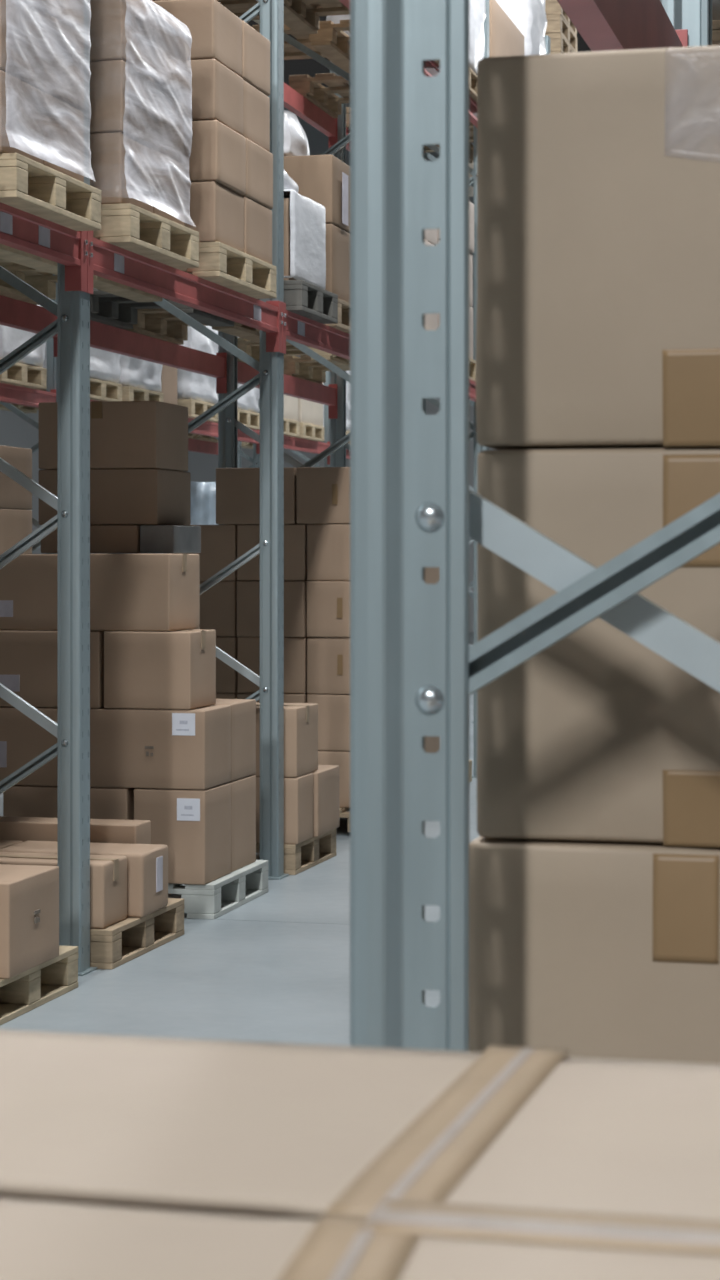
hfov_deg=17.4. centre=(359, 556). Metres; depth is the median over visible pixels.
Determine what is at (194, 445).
beam
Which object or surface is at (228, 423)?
frame
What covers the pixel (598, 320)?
carton
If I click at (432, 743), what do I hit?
carton
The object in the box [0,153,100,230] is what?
wooden pallet
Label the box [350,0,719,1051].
frame
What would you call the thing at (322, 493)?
carton
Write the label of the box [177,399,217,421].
wooden pallet
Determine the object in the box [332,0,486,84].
wrapped bundle
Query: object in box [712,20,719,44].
wooden pallet
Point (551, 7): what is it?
wooden pallet
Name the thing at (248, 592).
carton
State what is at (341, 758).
carton
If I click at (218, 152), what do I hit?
carton
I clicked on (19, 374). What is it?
wooden pallet
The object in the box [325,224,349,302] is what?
carton
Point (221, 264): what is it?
wooden pallet
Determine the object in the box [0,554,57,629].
carton
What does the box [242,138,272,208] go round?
carton
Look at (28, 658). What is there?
carton
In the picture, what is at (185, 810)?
print
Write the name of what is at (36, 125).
carton
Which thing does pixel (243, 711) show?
carton
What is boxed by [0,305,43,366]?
wrapped bundle
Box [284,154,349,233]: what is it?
carton
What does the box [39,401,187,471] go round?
carton
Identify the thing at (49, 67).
carton
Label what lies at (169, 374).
carton
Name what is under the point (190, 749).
carton
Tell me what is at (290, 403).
carton
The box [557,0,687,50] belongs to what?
beam
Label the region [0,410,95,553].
wall
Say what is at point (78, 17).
carton
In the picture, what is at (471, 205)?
carton
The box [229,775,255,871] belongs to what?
carton
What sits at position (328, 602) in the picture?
carton
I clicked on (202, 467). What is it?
wall
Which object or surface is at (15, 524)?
carton
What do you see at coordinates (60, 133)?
carton
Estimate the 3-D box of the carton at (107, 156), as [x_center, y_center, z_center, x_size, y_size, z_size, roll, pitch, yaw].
[-1.229,-1.440,8.967,0.804,0.265,0.370,0,0,14]
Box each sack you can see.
[284,110,308,155]
[284,168,295,190]
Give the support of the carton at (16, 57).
on the carton at (36, 125)
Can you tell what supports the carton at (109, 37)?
on the carton at (108, 78)
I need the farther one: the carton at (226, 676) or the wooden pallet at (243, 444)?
the wooden pallet at (243, 444)
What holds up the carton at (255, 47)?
on the carton at (256, 105)
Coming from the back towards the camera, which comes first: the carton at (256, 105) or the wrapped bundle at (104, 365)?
the wrapped bundle at (104, 365)
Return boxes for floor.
[0,632,479,1045]
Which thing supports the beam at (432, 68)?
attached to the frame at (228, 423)
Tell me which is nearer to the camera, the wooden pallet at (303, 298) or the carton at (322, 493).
the wooden pallet at (303, 298)
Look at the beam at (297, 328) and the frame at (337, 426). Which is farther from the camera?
the frame at (337, 426)
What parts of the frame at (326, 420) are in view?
post, post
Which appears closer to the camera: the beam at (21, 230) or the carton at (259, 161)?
the beam at (21, 230)
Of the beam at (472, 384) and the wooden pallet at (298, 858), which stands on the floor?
the wooden pallet at (298, 858)
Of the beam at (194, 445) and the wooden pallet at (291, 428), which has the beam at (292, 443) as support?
the wooden pallet at (291, 428)
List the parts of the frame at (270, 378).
post, post, plate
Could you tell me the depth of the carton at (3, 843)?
9.19 m
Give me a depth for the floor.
8.40 m
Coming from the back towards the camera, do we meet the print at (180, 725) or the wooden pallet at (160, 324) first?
the wooden pallet at (160, 324)
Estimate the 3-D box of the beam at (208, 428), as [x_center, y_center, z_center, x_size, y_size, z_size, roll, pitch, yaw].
[-1.222,-1.074,20.549,0.073,0.238,2.586,0,0,14]
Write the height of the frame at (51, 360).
5.604 m
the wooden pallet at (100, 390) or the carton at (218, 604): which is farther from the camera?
the wooden pallet at (100, 390)
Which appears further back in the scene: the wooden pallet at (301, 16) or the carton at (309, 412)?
the carton at (309, 412)
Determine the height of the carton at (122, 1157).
0.409 m
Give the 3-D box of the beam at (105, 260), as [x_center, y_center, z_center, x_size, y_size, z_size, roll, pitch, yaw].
[-0.699,-1.074,9.748,0.073,0.238,2.586,0,0,14]
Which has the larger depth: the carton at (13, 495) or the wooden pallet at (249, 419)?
the wooden pallet at (249, 419)
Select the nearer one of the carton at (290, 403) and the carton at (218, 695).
the carton at (218, 695)
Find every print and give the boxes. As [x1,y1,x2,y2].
[176,721,188,730]
[181,806,193,815]
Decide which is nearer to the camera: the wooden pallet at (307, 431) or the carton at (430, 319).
the carton at (430, 319)
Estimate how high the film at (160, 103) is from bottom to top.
0.801 m
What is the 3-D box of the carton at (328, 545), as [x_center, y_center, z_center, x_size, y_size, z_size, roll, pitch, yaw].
[-0.033,-0.025,12.993,0.384,0.305,0.584,0,0,14]
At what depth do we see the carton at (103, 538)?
10.29 m
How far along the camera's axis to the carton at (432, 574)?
14.21 m
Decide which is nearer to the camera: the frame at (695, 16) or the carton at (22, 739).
the frame at (695, 16)
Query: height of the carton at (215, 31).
0.251 m
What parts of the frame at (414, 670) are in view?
post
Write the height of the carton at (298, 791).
0.312 m
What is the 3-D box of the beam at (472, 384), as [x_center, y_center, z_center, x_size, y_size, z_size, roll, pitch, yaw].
[0.544,-1.074,14.776,0.073,0.238,2.586,0,0,14]
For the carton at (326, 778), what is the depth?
11.54 m
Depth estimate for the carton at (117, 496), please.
10.29 m
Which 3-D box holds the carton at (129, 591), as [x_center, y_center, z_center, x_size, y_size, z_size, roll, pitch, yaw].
[-0.936,0.146,10.007,0.400,0.323,0.414,0,0,14]
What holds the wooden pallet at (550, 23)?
on the wooden pallet at (558, 42)
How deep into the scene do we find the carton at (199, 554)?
10.59 m
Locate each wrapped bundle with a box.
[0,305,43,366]
[41,341,119,382]
[96,482,217,553]
[117,354,161,391]
[177,326,217,403]
[238,337,259,412]
[323,371,349,431]
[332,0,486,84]
[469,160,473,198]
[470,0,546,144]
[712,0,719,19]
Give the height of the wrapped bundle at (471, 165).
0.893 m
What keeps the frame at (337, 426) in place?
on the floor
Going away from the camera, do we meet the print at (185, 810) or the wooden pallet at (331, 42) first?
the print at (185, 810)
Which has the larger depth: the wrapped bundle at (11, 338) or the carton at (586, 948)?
the wrapped bundle at (11, 338)
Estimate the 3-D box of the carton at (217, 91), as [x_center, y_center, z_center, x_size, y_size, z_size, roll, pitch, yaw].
[-0.928,-1.941,10.031,0.777,0.251,0.420,0,0,14]
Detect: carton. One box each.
[0,0,42,89]
[0,70,42,163]
[0,445,31,509]
[0,509,31,553]
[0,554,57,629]
[0,630,104,707]
[0,706,57,785]
[0,816,150,843]
[0,840,21,848]
[0,840,167,916]
[0,852,126,928]
[0,864,58,978]
[0,1030,719,1279]
[3,785,136,819]
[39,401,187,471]
[39,469,190,525]
[41,14,83,110]
[41,525,140,552]
[43,92,83,181]
[45,0,83,25]
[90,0,153,68]
[90,60,153,147]
[90,132,152,212]
[90,553,198,630]
[90,705,230,789]
[104,629,215,709]
[134,782,230,884]
[140,525,200,552]
[152,81,183,163]
[153,0,241,76]
[153,150,183,225]
[154,27,185,88]
[160,365,176,404]
[182,120,245,194]
[184,59,242,135]
[184,181,243,251]
[187,525,236,579]
[199,554,199,624]
[199,580,252,635]
[214,699,255,780]
[216,467,307,524]
[216,636,237,692]
[216,692,237,698]
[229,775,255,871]
[237,524,306,580]
[237,580,307,636]
[237,637,309,693]
[237,693,307,702]
[241,20,269,95]
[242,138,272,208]
[243,80,269,151]
[244,197,271,263]
[253,702,317,776]
[256,773,312,843]
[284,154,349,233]
[284,189,325,288]
[284,395,297,420]
[296,467,349,523]
[298,383,322,426]
[307,524,349,580]
[307,581,349,637]
[307,637,349,693]
[307,694,349,750]
[310,765,338,836]
[318,751,349,807]
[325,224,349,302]
[425,229,436,245]
[425,313,436,329]
[425,567,439,583]
[425,736,439,752]
[437,201,473,252]
[437,240,472,306]
[437,306,472,358]
[469,836,719,1063]
[476,45,719,449]
[477,447,719,846]
[489,0,523,56]
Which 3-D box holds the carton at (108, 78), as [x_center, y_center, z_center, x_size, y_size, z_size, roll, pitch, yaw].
[-1.226,-1.708,8.966,0.809,0.265,0.370,0,0,14]
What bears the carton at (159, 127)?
on the carton at (166, 183)
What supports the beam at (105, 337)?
attached to the frame at (270, 378)
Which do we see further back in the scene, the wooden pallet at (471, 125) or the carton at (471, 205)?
the wooden pallet at (471, 125)
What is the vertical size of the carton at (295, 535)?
0.305 m
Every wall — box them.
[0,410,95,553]
[187,87,495,631]
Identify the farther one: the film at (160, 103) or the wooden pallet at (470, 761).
the wooden pallet at (470, 761)
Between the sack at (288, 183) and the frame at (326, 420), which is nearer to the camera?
the sack at (288, 183)
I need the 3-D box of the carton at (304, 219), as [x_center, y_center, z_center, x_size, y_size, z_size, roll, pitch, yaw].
[-0.685,-1.528,11.528,0.930,0.441,0.611,0,0,14]
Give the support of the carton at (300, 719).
on the carton at (298, 791)
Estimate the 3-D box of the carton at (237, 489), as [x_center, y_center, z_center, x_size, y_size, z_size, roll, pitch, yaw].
[-0.505,-0.334,13.107,0.446,0.307,0.588,0,0,14]
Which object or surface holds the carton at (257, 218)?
on the wooden pallet at (221, 264)
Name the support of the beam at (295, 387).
attached to the frame at (228, 423)
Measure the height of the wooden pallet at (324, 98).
0.144 m
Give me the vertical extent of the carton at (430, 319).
0.297 m
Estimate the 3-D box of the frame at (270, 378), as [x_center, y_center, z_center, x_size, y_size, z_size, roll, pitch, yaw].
[-0.905,-1.302,11.133,1.140,5.604,0.150,0,0,14]
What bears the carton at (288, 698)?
on the carton
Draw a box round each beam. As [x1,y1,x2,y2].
[0,202,87,291]
[0,295,57,356]
[0,383,55,407]
[86,231,282,352]
[90,320,226,393]
[188,418,259,453]
[188,438,217,454]
[238,361,337,418]
[282,302,349,359]
[284,83,337,148]
[284,435,329,464]
[339,0,349,9]
[346,127,349,150]
[346,449,349,458]
[425,60,476,127]
[469,379,475,401]
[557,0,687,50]
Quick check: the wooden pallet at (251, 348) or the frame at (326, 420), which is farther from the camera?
the frame at (326, 420)
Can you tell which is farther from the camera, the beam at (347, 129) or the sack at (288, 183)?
the beam at (347, 129)
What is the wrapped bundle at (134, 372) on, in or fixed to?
on the wooden pallet at (129, 393)
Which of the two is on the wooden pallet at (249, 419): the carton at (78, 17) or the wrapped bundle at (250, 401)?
the wrapped bundle at (250, 401)
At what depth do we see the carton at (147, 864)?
8.93 m
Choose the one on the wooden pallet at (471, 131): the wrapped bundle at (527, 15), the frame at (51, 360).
the wrapped bundle at (527, 15)
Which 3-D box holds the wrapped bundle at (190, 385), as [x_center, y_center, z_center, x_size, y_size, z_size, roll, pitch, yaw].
[-1.802,-1.687,19.936,1.057,0.759,0.834,0,0,14]
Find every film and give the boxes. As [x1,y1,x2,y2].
[5,0,92,173]
[123,0,192,220]
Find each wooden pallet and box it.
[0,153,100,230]
[0,203,198,272]
[0,242,276,304]
[0,359,46,388]
[0,386,163,412]
[0,945,77,1024]
[37,378,121,400]
[90,280,337,328]
[90,898,184,969]
[124,299,349,344]
[168,860,267,918]
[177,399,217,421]
[188,419,299,437]
[190,423,323,442]
[216,0,349,34]
[238,338,349,369]
[238,409,259,429]
[241,432,349,448]
[252,19,439,72]
[256,828,336,874]
[284,355,475,384]
[289,67,476,117]
[339,807,349,831]
[346,107,473,129]
[425,128,473,162]
[469,760,471,781]
[541,0,576,36]
[542,14,576,51]
[545,33,573,52]
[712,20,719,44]
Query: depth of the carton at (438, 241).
15.62 m
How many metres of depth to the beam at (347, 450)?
24.90 m
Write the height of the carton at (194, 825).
0.390 m
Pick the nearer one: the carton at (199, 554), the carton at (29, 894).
the carton at (29, 894)
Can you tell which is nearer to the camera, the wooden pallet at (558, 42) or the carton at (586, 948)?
the carton at (586, 948)
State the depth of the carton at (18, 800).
9.87 m
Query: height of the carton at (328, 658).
0.305 m
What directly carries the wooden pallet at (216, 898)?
on the floor
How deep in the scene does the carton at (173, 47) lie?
9.25 m
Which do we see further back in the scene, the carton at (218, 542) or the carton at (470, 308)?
the carton at (470, 308)
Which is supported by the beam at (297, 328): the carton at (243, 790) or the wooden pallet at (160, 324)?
the wooden pallet at (160, 324)
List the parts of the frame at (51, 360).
post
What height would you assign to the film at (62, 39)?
1.077 m
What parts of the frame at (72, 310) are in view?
post, plate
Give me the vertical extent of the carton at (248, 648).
0.305 m
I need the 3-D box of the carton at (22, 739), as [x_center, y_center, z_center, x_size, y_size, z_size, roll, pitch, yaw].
[-1.362,0.799,10.081,0.457,0.328,0.375,0,0,14]
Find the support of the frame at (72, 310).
on the floor
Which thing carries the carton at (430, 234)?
on the carton
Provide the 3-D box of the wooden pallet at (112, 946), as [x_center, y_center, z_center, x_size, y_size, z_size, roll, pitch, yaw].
[-1.379,1.428,9.087,1.200,0.144,0.820,0,0,14]
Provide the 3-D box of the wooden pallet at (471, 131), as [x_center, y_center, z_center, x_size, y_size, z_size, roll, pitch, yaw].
[0.706,-3.090,17.646,1.200,0.144,0.800,0,0,14]
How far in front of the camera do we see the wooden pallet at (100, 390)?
17.44 m
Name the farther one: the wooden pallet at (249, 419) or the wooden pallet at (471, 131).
the wooden pallet at (249, 419)
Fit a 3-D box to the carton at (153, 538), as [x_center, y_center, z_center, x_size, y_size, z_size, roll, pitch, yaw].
[-0.838,-0.078,10.426,0.155,0.122,0.394,0,0,14]
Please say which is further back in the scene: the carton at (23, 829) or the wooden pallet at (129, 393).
the wooden pallet at (129, 393)
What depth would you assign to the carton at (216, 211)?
9.77 m
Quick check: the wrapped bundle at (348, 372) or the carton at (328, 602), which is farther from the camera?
the wrapped bundle at (348, 372)
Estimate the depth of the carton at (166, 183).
9.24 m
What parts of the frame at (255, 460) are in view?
post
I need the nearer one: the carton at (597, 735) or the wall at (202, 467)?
the carton at (597, 735)
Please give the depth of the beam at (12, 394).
16.11 m
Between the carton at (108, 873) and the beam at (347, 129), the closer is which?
the carton at (108, 873)
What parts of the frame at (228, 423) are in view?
post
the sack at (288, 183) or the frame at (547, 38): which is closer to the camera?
the sack at (288, 183)
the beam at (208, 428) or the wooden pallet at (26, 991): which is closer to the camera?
the wooden pallet at (26, 991)
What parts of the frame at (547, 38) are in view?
post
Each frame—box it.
[0,0,96,975]
[0,274,55,553]
[56,0,288,879]
[214,413,259,467]
[218,20,349,524]
[238,371,329,467]
[330,0,488,777]
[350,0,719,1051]
[425,35,549,598]
[660,0,711,46]
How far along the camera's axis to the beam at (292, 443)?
23.25 m
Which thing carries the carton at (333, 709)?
on the carton at (341, 758)
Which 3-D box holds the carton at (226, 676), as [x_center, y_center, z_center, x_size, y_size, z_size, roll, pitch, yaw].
[-0.798,0.591,13.179,0.379,0.305,0.589,0,0,14]
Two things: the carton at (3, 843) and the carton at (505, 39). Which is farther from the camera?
the carton at (505, 39)
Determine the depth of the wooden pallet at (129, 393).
18.32 m
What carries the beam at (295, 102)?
attached to the frame at (337, 426)
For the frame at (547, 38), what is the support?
on the floor
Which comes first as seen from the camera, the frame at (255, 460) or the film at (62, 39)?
the film at (62, 39)
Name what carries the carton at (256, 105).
on the carton at (259, 161)
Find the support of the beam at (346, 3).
attached to the frame at (270, 378)
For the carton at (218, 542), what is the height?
0.305 m
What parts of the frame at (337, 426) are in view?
post, post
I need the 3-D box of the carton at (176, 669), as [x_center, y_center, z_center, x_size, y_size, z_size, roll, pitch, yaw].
[-0.844,0.471,9.946,0.383,0.322,0.359,0,0,14]
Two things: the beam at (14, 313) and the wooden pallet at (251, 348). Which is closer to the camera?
the beam at (14, 313)
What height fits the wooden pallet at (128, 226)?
0.144 m
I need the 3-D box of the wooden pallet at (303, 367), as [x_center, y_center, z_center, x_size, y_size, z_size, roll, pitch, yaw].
[0.117,-1.235,15.474,1.200,0.144,0.800,0,0,14]
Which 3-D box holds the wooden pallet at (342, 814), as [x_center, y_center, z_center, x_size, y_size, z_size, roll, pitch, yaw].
[-0.415,1.428,13.113,1.200,0.144,0.800,0,0,14]
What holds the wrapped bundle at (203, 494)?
on the wooden pallet
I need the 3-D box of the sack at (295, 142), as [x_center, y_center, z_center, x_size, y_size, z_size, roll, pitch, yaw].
[-0.543,-2.186,12.267,0.524,0.285,0.445,0,0,14]
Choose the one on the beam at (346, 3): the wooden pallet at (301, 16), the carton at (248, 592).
the wooden pallet at (301, 16)

